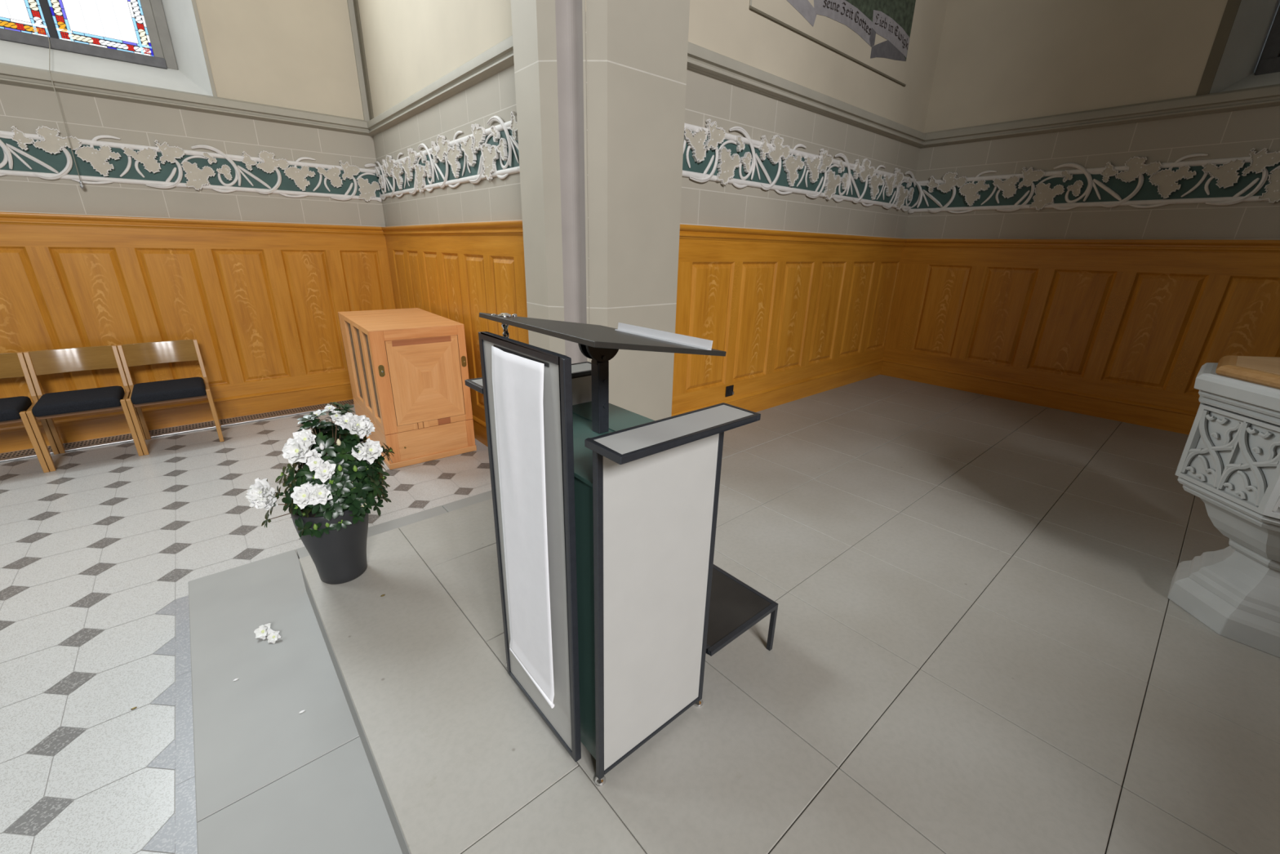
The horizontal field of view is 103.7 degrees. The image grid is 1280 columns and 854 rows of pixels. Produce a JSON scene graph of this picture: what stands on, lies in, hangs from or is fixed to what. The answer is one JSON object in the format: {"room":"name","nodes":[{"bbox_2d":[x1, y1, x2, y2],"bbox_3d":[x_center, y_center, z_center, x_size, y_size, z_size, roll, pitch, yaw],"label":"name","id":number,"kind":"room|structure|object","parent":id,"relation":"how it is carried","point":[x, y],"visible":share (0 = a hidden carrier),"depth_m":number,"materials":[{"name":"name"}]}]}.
{"room":"house of worship","nodes":[
{"label":"house of worship","id":0,"kind":"room"},
{"bbox_2d":[0,0,385,226],"bbox_3d":[-5.822,-2.620,1.852,8.556,6.564,0.450,-15,25,-38],"label":"wall","id":1,"kind":"structure","parent":0,"point":[300,55],"depth_m":3.93,"materials":[{"name":"paint"}]},
{"bbox_2d":[0,0,177,70],"bbox_3d":[-4.157,-3.886,3.190,1.315,2.510,0.070,-15,25,-38],"label":"window","id":2,"kind":"structure","parent":1,"relation":"in","point":[131,31],"depth_m":3.70,"materials":[{"name":"glass"}]},
{"bbox_2d":[0,0,49,36],"bbox_3d":[-4.375,-3.775,3.055,0.512,2.238,0.005,-15,25,-38],"label":"glass light","id":3,"kind":"object","parent":2,"relation":"attached to","point":[21,15],"depth_m":3.49,"materials":[{"name":"glass"}]},
{"bbox_2d":[47,32,84,189],"bbox_3d":[-4.054,-2.226,3.542,0.032,1.028,0.441,-14,25,-36],"label":"pull cord","id":4,"kind":"object","parent":2,"relation":"hanging from","point":[81,183],"visible":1,"depth_m":3.47,"materials":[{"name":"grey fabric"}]},
{"bbox_2d":[47,0,154,56],"bbox_3d":[-3.958,-3.896,3.393,0.504,2.257,0.005,-15,25,-38],"label":"glass light","id":5,"kind":"object","parent":2,"relation":"attached to","point":[117,24],"depth_m":3.73,"materials":[{"name":"glass"}]},
{"bbox_2d":[0,125,382,202],"bbox_3d":[-4.141,-1.840,3.361,4.461,0.344,0.026,-15,25,-38],"label":"frieze","id":6,"kind":"object","parent":1,"relation":"attached to","point":[46,155],"visible":0.99,"depth_m":3.84,"materials":[{"name":"white paint"}]},
{"bbox_2d":[0,212,395,453],"bbox_3d":[-5.716,-0.286,2.493,8.556,1.643,0.072,-15,25,-38],"label":"wainscot","id":7,"kind":"structure","parent":1,"relation":"attached to","point":[261,302],"depth_m":4.12,"materials":[{"name":"brown wood"}]},
{"bbox_2d":[191,0,217,97],"bbox_3d":[-3.243,-4.411,3.227,0.024,4.008,0.014,-15,25,-38],"label":"trim","id":8,"kind":"structure","parent":1,"relation":"attached to","point":[193,2],"depth_m":3.78,"materials":[{"name":"grey stone"}]},
{"bbox_2d":[0,35,514,136],"bbox_3d":[-4.714,-1.450,0.887,8.556,0.122,2.991,-15,25,-38],"label":"trim","id":9,"kind":"structure","parent":1,"relation":"attached to","point":[499,57],"depth_m":3.59,"materials":[{"name":"grey stone"}]},
{"bbox_2d":[346,0,373,121],"bbox_3d":[-2.424,-4.643,3.889,0.056,3.982,0.022,-15,25,-38],"label":"trim","id":10,"kind":"structure","parent":1,"relation":"attached to","point":[350,2],"depth_m":4.39,"materials":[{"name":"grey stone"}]},
{"bbox_2d":[0,405,491,853],"bbox_3d":[-1.909,1.966,-1.120,8.915,0.002,11.852,-15,25,-38],"label":"floor","id":11,"kind":"structure","parent":0,"point":[100,552],"depth_m":2.18,"materials":[{"name":"tile"}]},
{"bbox_2d":[0,448,36,462],"bbox_3d":[-4.466,0.206,3.615,0.201,0.013,0.237,-15,25,-38],"label":"floor vent","id":12,"kind":"object","parent":11,"relation":"in","point":[30,452],"depth_m":3.62,"materials":[{"name":"silver metal"}]},
{"bbox_2d":[0,351,59,472],"bbox_3d":[-4.314,-0.063,3.305,0.461,0.736,0.534,-15,25,-38],"label":"chair","id":13,"kind":"object","parent":11,"relation":"on","point":[14,409],"visible":0.88,"depth_m":3.44,"materials":[{"name":"brown wood"}]},
{"bbox_2d":[0,395,31,421],"bbox_3d":[-4.271,-0.097,3.241,0.409,0.073,0.405,-15,25,-38],"label":"seat cushion","id":14,"kind":"object","parent":13,"relation":"on","point":[11,409],"depth_m":3.27,"materials":[{"name":"grey fabric"}]},
{"bbox_2d":[22,345,146,471],"bbox_3d":[-3.963,-0.158,3.593,0.461,0.736,0.534,-15,25,-38],"label":"chair","id":15,"kind":"object","parent":11,"relation":"on","point":[50,406],"visible":0.96,"depth_m":3.56,"materials":[{"name":"brown wood"}]},
{"bbox_2d":[31,386,124,417],"bbox_3d":[-3.920,-0.192,3.529,0.409,0.073,0.405,-15,25,-38],"label":"seat cushion","id":16,"kind":"object","parent":15,"relation":"on","point":[95,399],"depth_m":3.45,"materials":[{"name":"grey fabric"}]},
{"bbox_2d":[62,433,133,451],"bbox_3d":[-4.159,0.123,3.867,0.396,0.013,0.237,-15,25,-38],"label":"floor vent","id":17,"kind":"object","parent":11,"relation":"in","point":[95,442],"depth_m":3.87,"materials":[{"name":"silver metal"}]},
{"bbox_2d":[116,338,223,455],"bbox_3d":[-3.612,-0.253,3.881,0.461,0.736,0.534,-15,25,-38],"label":"chair","id":18,"kind":"object","parent":11,"relation":"on","point":[154,393],"visible":1,"depth_m":3.84,"materials":[{"name":"brown wood"}]},
{"bbox_2d":[130,377,206,404],"bbox_3d":[-3.568,-0.287,3.817,0.409,0.073,0.405,-15,25,-38],"label":"seat cushion","id":19,"kind":"object","parent":18,"relation":"on","point":[192,388],"depth_m":3.73,"materials":[{"name":"grey fabric"}]},
{"bbox_2d":[148,420,216,438],"bbox_3d":[-3.788,0.023,4.171,0.418,0.013,0.237,-15,25,-38],"label":"floor vent","id":20,"kind":"object","parent":11,"relation":"in","point":[207,424],"depth_m":4.18,"materials":[{"name":"silver metal"}]},
{"bbox_2d":[218,399,354,426],"bbox_3d":[-3.208,-0.134,4.646,1.051,0.013,0.237,-15,25,-38],"label":"grille","id":21,"kind":"object","parent":11,"relation":"in","point":[277,414],"depth_m":4.58,"materials":[{"name":"silver metal"}]},
{"bbox_2d":[337,307,476,469],"bbox_3d":[-1.852,-0.371,3.974,0.627,0.971,1.140,-14,25,-36],"label":"wooden cabinet","id":22,"kind":"object","parent":11,"relation":"on","point":[407,368],"visible":0.98,"depth_m":3.58,"materials":[{"name":"brown wood"}]},
{"bbox_2d":[188,490,492,853],"bbox_3d":[1.553,1.699,-0.358,1.728,0.177,8.551,-15,25,-38],"label":"step","id":23,"kind":"structure","parent":0,"point":[271,777],"depth_m":1.49,"materials":[{"name":"grey stone"}]},
{"bbox_2d":[253,622,272,639],"bbox_3d":[-1.361,0.739,1.819,0.054,0.039,0.057,-15,25,-38],"label":"blossom","id":24,"kind":"object","parent":23,"relation":"on","point":[262,631],"visible":0.99,"depth_m":1.82,"materials":[{"name":"white plant"}]},
{"bbox_2d":[266,630,280,643],"bbox_3d":[-1.312,0.751,1.802,0.046,0.029,0.038,8,21,18],"label":"blossom","id":25,"kind":"object","parent":23,"relation":"on","point":[273,636],"visible":1,"depth_m":1.80,"materials":[{"name":"white plant"}]},
{"bbox_2d":[357,0,522,226],"bbox_3d":[-1.427,-3.021,3.252,0.001,6.564,3.091,-15,25,-38],"label":"wall","id":26,"kind":"structure","parent":0,"point":[410,45],"depth_m":3.46,"materials":[{"name":"paint"}]},
{"bbox_2d":[374,111,519,199],"bbox_3d":[-1.495,-1.918,3.679,0.026,0.344,2.993,-15,25,-38],"label":"frieze","id":27,"kind":"object","parent":26,"relation":"attached to","point":[488,153],"visible":0.96,"depth_m":3.41,"materials":[{"name":"white paint"}]},
{"bbox_2d":[381,220,528,447],"bbox_3d":[-1.553,-0.774,4.121,0.072,1.643,2.901,-15,25,-38],"label":"wainscot","id":28,"kind":"structure","parent":26,"relation":"attached to","point":[458,272],"depth_m":3.77,"materials":[{"name":"brown wood"}]},
{"bbox_2d":[511,0,689,420],"bbox_3d":[-0.184,-2.668,2.272,0.739,6.514,0.510,-15,25,-38],"label":"column","id":29,"kind":"structure","parent":0,"point":[637,50],"depth_m":2.56,"materials":[{"name":"stone"}]},
{"bbox_2d":[585,0,947,361],"bbox_3d":[1.178,-3.079,3.116,3.711,6.250,0.001,-15,25,-38],"label":"wall","id":30,"kind":"structure","parent":0,"point":[730,28],"depth_m":3.42,"materials":[{"name":"paint"}]},
{"bbox_2d":[671,224,906,416],"bbox_3d":[1.364,-0.867,4.103,3.111,1.329,0.072,-15,25,-38],"label":"wainscot","id":31,"kind":"structure","parent":30,"relation":"attached to","point":[794,316],"depth_m":3.83,"materials":[{"name":"brown wood"}]},
{"bbox_2d":[725,385,733,396],"bbox_3d":[0.656,-0.260,3.654,0.080,0.078,0.022,-15,25,-38],"label":"wall socket","id":32,"kind":"object","parent":31,"relation":"attached to","point":[729,389],"visible":1,"depth_m":3.65,"materials":[{"name":"black plastic"}]},
{"bbox_2d":[682,118,915,211],"bbox_3d":[1.348,-1.866,3.714,3.214,0.344,0.026,-15,25,-38],"label":"frieze","id":33,"kind":"object","parent":30,"relation":"attached to","point":[712,153],"visible":0.95,"depth_m":3.42,"materials":[{"name":"white paint"}]},
{"bbox_2d":[749,0,915,86],"bbox_3d":[1.422,-3.489,3.178,2.055,1.910,0.012,-15,25,-38],"label":"painting","id":34,"kind":"object","parent":30,"relation":"attached to","point":[891,20],"visible":1,"depth_m":3.63,"materials":[{"name":"green paint"}]},
{"bbox_2d":[298,374,1279,853],"bbox_3d":[3.263,1.210,0.855,5.294,0.314,8.300,-15,25,-38],"label":"floor","id":35,"kind":"structure","parent":0,"point":[980,646],"depth_m":1.52,"materials":[{"name":"tile"}]},
{"bbox_2d":[244,401,395,584],"bbox_3d":[-1.103,0.243,1.816,0.341,0.673,0.397,5,20,11],"label":"azalea","id":36,"kind":"object","parent":35,"relation":"on","point":[329,513],"visible":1,"depth_m":1.73,"materials":[{"name":"plant"}]},
{"bbox_2d":[244,488,258,507],"bbox_3d":[-1.275,0.232,1.663,0.065,0.075,0.036,10,22,24],"label":"flower","id":37,"kind":"object","parent":36,"relation":"on","point":[252,495],"depth_m":1.65,"materials":[{"name":"white plant"}]},
{"bbox_2d":[248,477,275,507],"bbox_3d":[-1.252,0.216,1.654,0.091,0.088,0.053,4,20,9],"label":"flower","id":38,"kind":"object","parent":36,"relation":"on","point":[260,495],"depth_m":1.65,"materials":[{"name":"white plant"}]},
{"bbox_2d":[254,488,277,510],"bbox_3d":[-1.233,0.244,1.655,0.070,0.082,0.031,-5,21,-16],"label":"flower","id":39,"kind":"object","parent":36,"relation":"on","point":[265,499],"depth_m":1.65,"materials":[{"name":"white plant"}]},
{"bbox_2d":[282,437,312,464],"bbox_3d":[-1.109,0.080,1.620,0.091,0.083,0.053,1,20,-1],"label":"flower","id":40,"kind":"object","parent":36,"relation":"on","point":[297,449],"depth_m":1.63,"materials":[{"name":"white plant"}]},
{"bbox_2d":[290,484,315,509],"bbox_3d":[-1.104,0.231,1.649,0.076,0.074,0.045,-6,21,-20],"label":"flower","id":41,"kind":"object","parent":36,"relation":"on","point":[303,495],"depth_m":1.65,"materials":[{"name":"white plant"}]},
{"bbox_2d":[292,428,315,449],"bbox_3d":[-1.096,0.041,1.649,0.062,0.066,0.050,-15,25,-38],"label":"flower","id":42,"kind":"object","parent":36,"relation":"on","point":[303,439],"depth_m":1.64,"materials":[{"name":"white plant"}]},
{"bbox_2d":[300,481,316,486],"bbox_3d":[-1.094,0.205,1.670,0.056,0.052,0.047,-15,25,-38],"label":"flower","id":43,"kind":"object","parent":36,"relation":"on","point":[304,483],"depth_m":1.67,"materials":[{"name":"white plant"}]},
{"bbox_2d":[306,448,321,462],"bbox_3d":[-1.077,0.103,1.653,0.056,0.058,0.031,-10,23,-30],"label":"flower","id":44,"kind":"object","parent":36,"relation":"on","point":[313,455],"depth_m":1.65,"materials":[{"name":"white plant"}]},
{"bbox_2d":[306,454,324,471],"bbox_3d":[-1.066,0.117,1.649,0.053,0.052,0.027,-8,22,-25],"label":"flower","id":45,"kind":"object","parent":36,"relation":"on","point":[314,462],"depth_m":1.65,"materials":[{"name":"white plant"}]},
{"bbox_2d":[311,410,321,417],"bbox_3d":[-1.098,-0.041,1.706,0.028,0.026,0.023,4,20,9],"label":"flower","id":46,"kind":"object","parent":36,"relation":"on","point":[316,414],"depth_m":1.71,"materials":[{"name":"white plant"}]},
{"bbox_2d":[306,483,332,505],"bbox_3d":[-1.060,0.225,1.669,0.071,0.070,0.046,-15,25,-38],"label":"flower","id":47,"kind":"object","parent":36,"relation":"on","point":[317,494],"depth_m":1.67,"materials":[{"name":"white plant"}]},
{"bbox_2d":[314,460,336,483],"bbox_3d":[-1.040,0.148,1.664,0.068,0.067,0.041,-15,25,-38],"label":"flower","id":48,"kind":"object","parent":36,"relation":"on","point":[325,471],"depth_m":1.66,"materials":[{"name":"white plant"}]},
{"bbox_2d":[290,507,368,584],"bbox_3d":[-1.132,0.413,1.880,0.242,0.308,0.242,-15,25,-38],"label":"flower pot","id":49,"kind":"object","parent":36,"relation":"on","point":[340,557],"depth_m":1.80,"materials":[{"name":"grey plastic"}]},
{"bbox_2d":[324,404,335,411],"bbox_3d":[-1.063,-0.067,1.723,0.026,0.024,0.027,6,20,14],"label":"flower","id":50,"kind":"object","parent":36,"relation":"on","point":[329,406],"depth_m":1.72,"materials":[{"name":"white plant"}]},
{"bbox_2d":[328,410,342,422],"bbox_3d":[-1.036,-0.038,1.724,0.042,0.036,0.042,11,22,24],"label":"flower","id":51,"kind":"object","parent":36,"relation":"on","point":[337,415],"depth_m":1.72,"materials":[{"name":"white plant"}]},
{"bbox_2d":[334,412,353,429],"bbox_3d":[-1.012,-0.019,1.734,0.053,0.057,0.060,8,21,17],"label":"flower","id":52,"kind":"object","parent":36,"relation":"on","point":[344,420],"depth_m":1.73,"materials":[{"name":"white plant"}]},
{"bbox_2d":[344,414,371,438],"bbox_3d":[-0.976,-0.002,1.748,0.051,0.078,0.086,4,20,8],"label":"flower","id":53,"kind":"object","parent":36,"relation":"on","point":[356,426],"depth_m":1.74,"materials":[{"name":"white plant"}]},
{"bbox_2d":[351,443,366,460],"bbox_3d":[-0.975,0.089,1.745,0.050,0.063,0.025,-7,21,-23],"label":"flower","id":54,"kind":"object","parent":36,"relation":"on","point":[358,451],"depth_m":1.75,"materials":[{"name":"white plant"}]},
{"bbox_2d":[356,415,375,436],"bbox_3d":[-0.965,-0.003,1.774,0.035,0.071,0.076,9,21,20],"label":"flower","id":55,"kind":"object","parent":36,"relation":"on","point":[364,427],"depth_m":1.76,"materials":[{"name":"white plant"}]},
{"bbox_2d":[361,438,382,464],"bbox_3d":[-0.953,0.087,1.782,0.078,0.087,0.059,-15,25,-38],"label":"flower","id":56,"kind":"object","parent":36,"relation":"on","point":[371,451],"depth_m":1.78,"materials":[{"name":"white plant"}]},
{"bbox_2d":[464,312,760,786],"bbox_3d":[-0.107,0.253,1.285,0.396,1.053,0.638,-15,25,-38],"label":"lectern","id":57,"kind":"object","parent":35,"relation":"on","point":[632,498],"visible":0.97,"depth_m":1.11,"materials":[{"name":"grey laminate"}]},
{"bbox_2d":[491,312,517,337],"bbox_3d":[-0.308,-0.218,1.150,0.049,0.082,0.037,-15,25,-38],"label":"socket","id":58,"kind":"object","parent":57,"relation":"attached to","point":[494,317],"depth_m":1.14,"materials":[{"name":"silver metal"}]},
{"bbox_2d":[491,346,554,708],"bbox_3d":[-0.266,0.245,1.133,0.023,0.825,0.229,-15,25,-38],"label":"cloth","id":59,"kind":"object","parent":57,"relation":"hanging from","point":[517,381],"visible":1,"depth_m":1.10,"materials":[{"name":"white fabric"}]},
{"bbox_2d":[572,413,613,487],"bbox_3d":[-0.100,0.021,1.204,0.334,0.010,0.438,-15,25,-38],"label":"shelf","id":60,"kind":"object","parent":57,"relation":"attached to","point":[583,428],"depth_m":1.14,"materials":[{"name":"green glass"}]},
{"bbox_2d":[706,564,777,656],"bbox_3d":[0.152,0.594,1.651,0.312,0.178,0.478,-15,25,-38],"label":"step stool","id":61,"kind":"object","parent":35,"relation":"on","point":[735,606],"visible":0.42,"depth_m":1.53,"materials":[{"name":"black metal"}]},
{"bbox_2d":[1167,362,1279,657],"bbox_3d":[2.217,0.288,1.645,0.763,0.846,0.763,-15,25,-38],"label":"baptismal font","id":62,"kind":"object","parent":35,"relation":"on","point":[1229,460],"visible":1,"depth_m":1.65,"materials":[{"name":"grey stone"}]},
{"bbox_2d":[1186,404,1279,512],"bbox_3d":[2.221,0.109,1.581,0.663,0.271,0.663,-15,25,-38],"label":"bowl","id":63,"kind":"object","parent":62,"relation":"on","point":[1233,454],"depth_m":1.59,"materials":[{"name":"grey stone"}]},
{"bbox_2d":[1200,497,1279,561],"bbox_3d":[2.216,0.350,1.667,0.554,0.142,0.554,-15,25,-38],"label":"pedestal","id":64,"kind":"object","parent":62,"relation":"on","point":[1242,531],"depth_m":1.66,"materials":[{"name":"grey stone"}]},
{"bbox_2d":[1215,355,1279,389],"bbox_3d":[2.227,-0.128,1.496,0.691,0.038,0.691,-15,25,-38],"label":"lid","id":65,"kind":"object","parent":62,"relation":"on","point":[1263,371],"visible":1,"depth_m":1.61,"materials":[{"name":"brown wood"}]},
{"bbox_2d":[903,0,1279,239],"bbox_3d":[4.276,-2.880,2.755,0.450,6.250,4.664,-15,25,-38],"label":"wall","id":66,"kind":"structure","parent":0,"point":[997,60],"depth_m":3.70,"materials":[{"name":"paint"}]},
{"bbox_2d":[686,41,1279,148],"bbox_3d":[2.814,-1.633,1.879,3.361,0.122,4.664,-15,25,-38],"label":"trim","id":67,"kind":"structure","parent":66,"relation":"attached to","point":[702,60],"depth_m":3.46,"materials":[{"name":"grey stone"}]},
{"bbox_2d":[880,238,1279,435],"bbox_3d":[4.042,-0.561,3.417,0.072,1.329,4.664,-15,25,-38],"label":"wainscot","id":68,"kind":"structure","parent":66,"relation":"attached to","point":[1119,330],"depth_m":3.98,"materials":[{"name":"brown wood"}]},
{"bbox_2d":[908,147,1279,213],"bbox_3d":[3.806,-1.656,3.349,0.026,0.344,3.862,-15,25,-38],"label":"frieze","id":69,"kind":"object","parent":66,"relation":"attached to","point":[1255,177],"visible":1,"depth_m":3.69,"materials":[{"name":"white paint"}]},
{"bbox_2d":[1195,0,1241,95],"bbox_3d":[3.744,-4.044,2.648,0.016,4.008,0.060,-15,25,-38],"label":"trim","id":70,"kind":"structure","parent":66,"relation":"attached to","point":[1232,6],"depth_m":3.22,"materials":[{"name":"grey paint"}]},
{"bbox_2d":[1253,4,1279,75],"bbox_3d":[4.580,-3.394,2.489,0.070,2.590,1.305,-15,25,-38],"label":"window","id":71,"kind":"structure","parent":66,"relation":"in","point":[1269,60],"depth_m":3.30,"materials":[{"name":"glass"}]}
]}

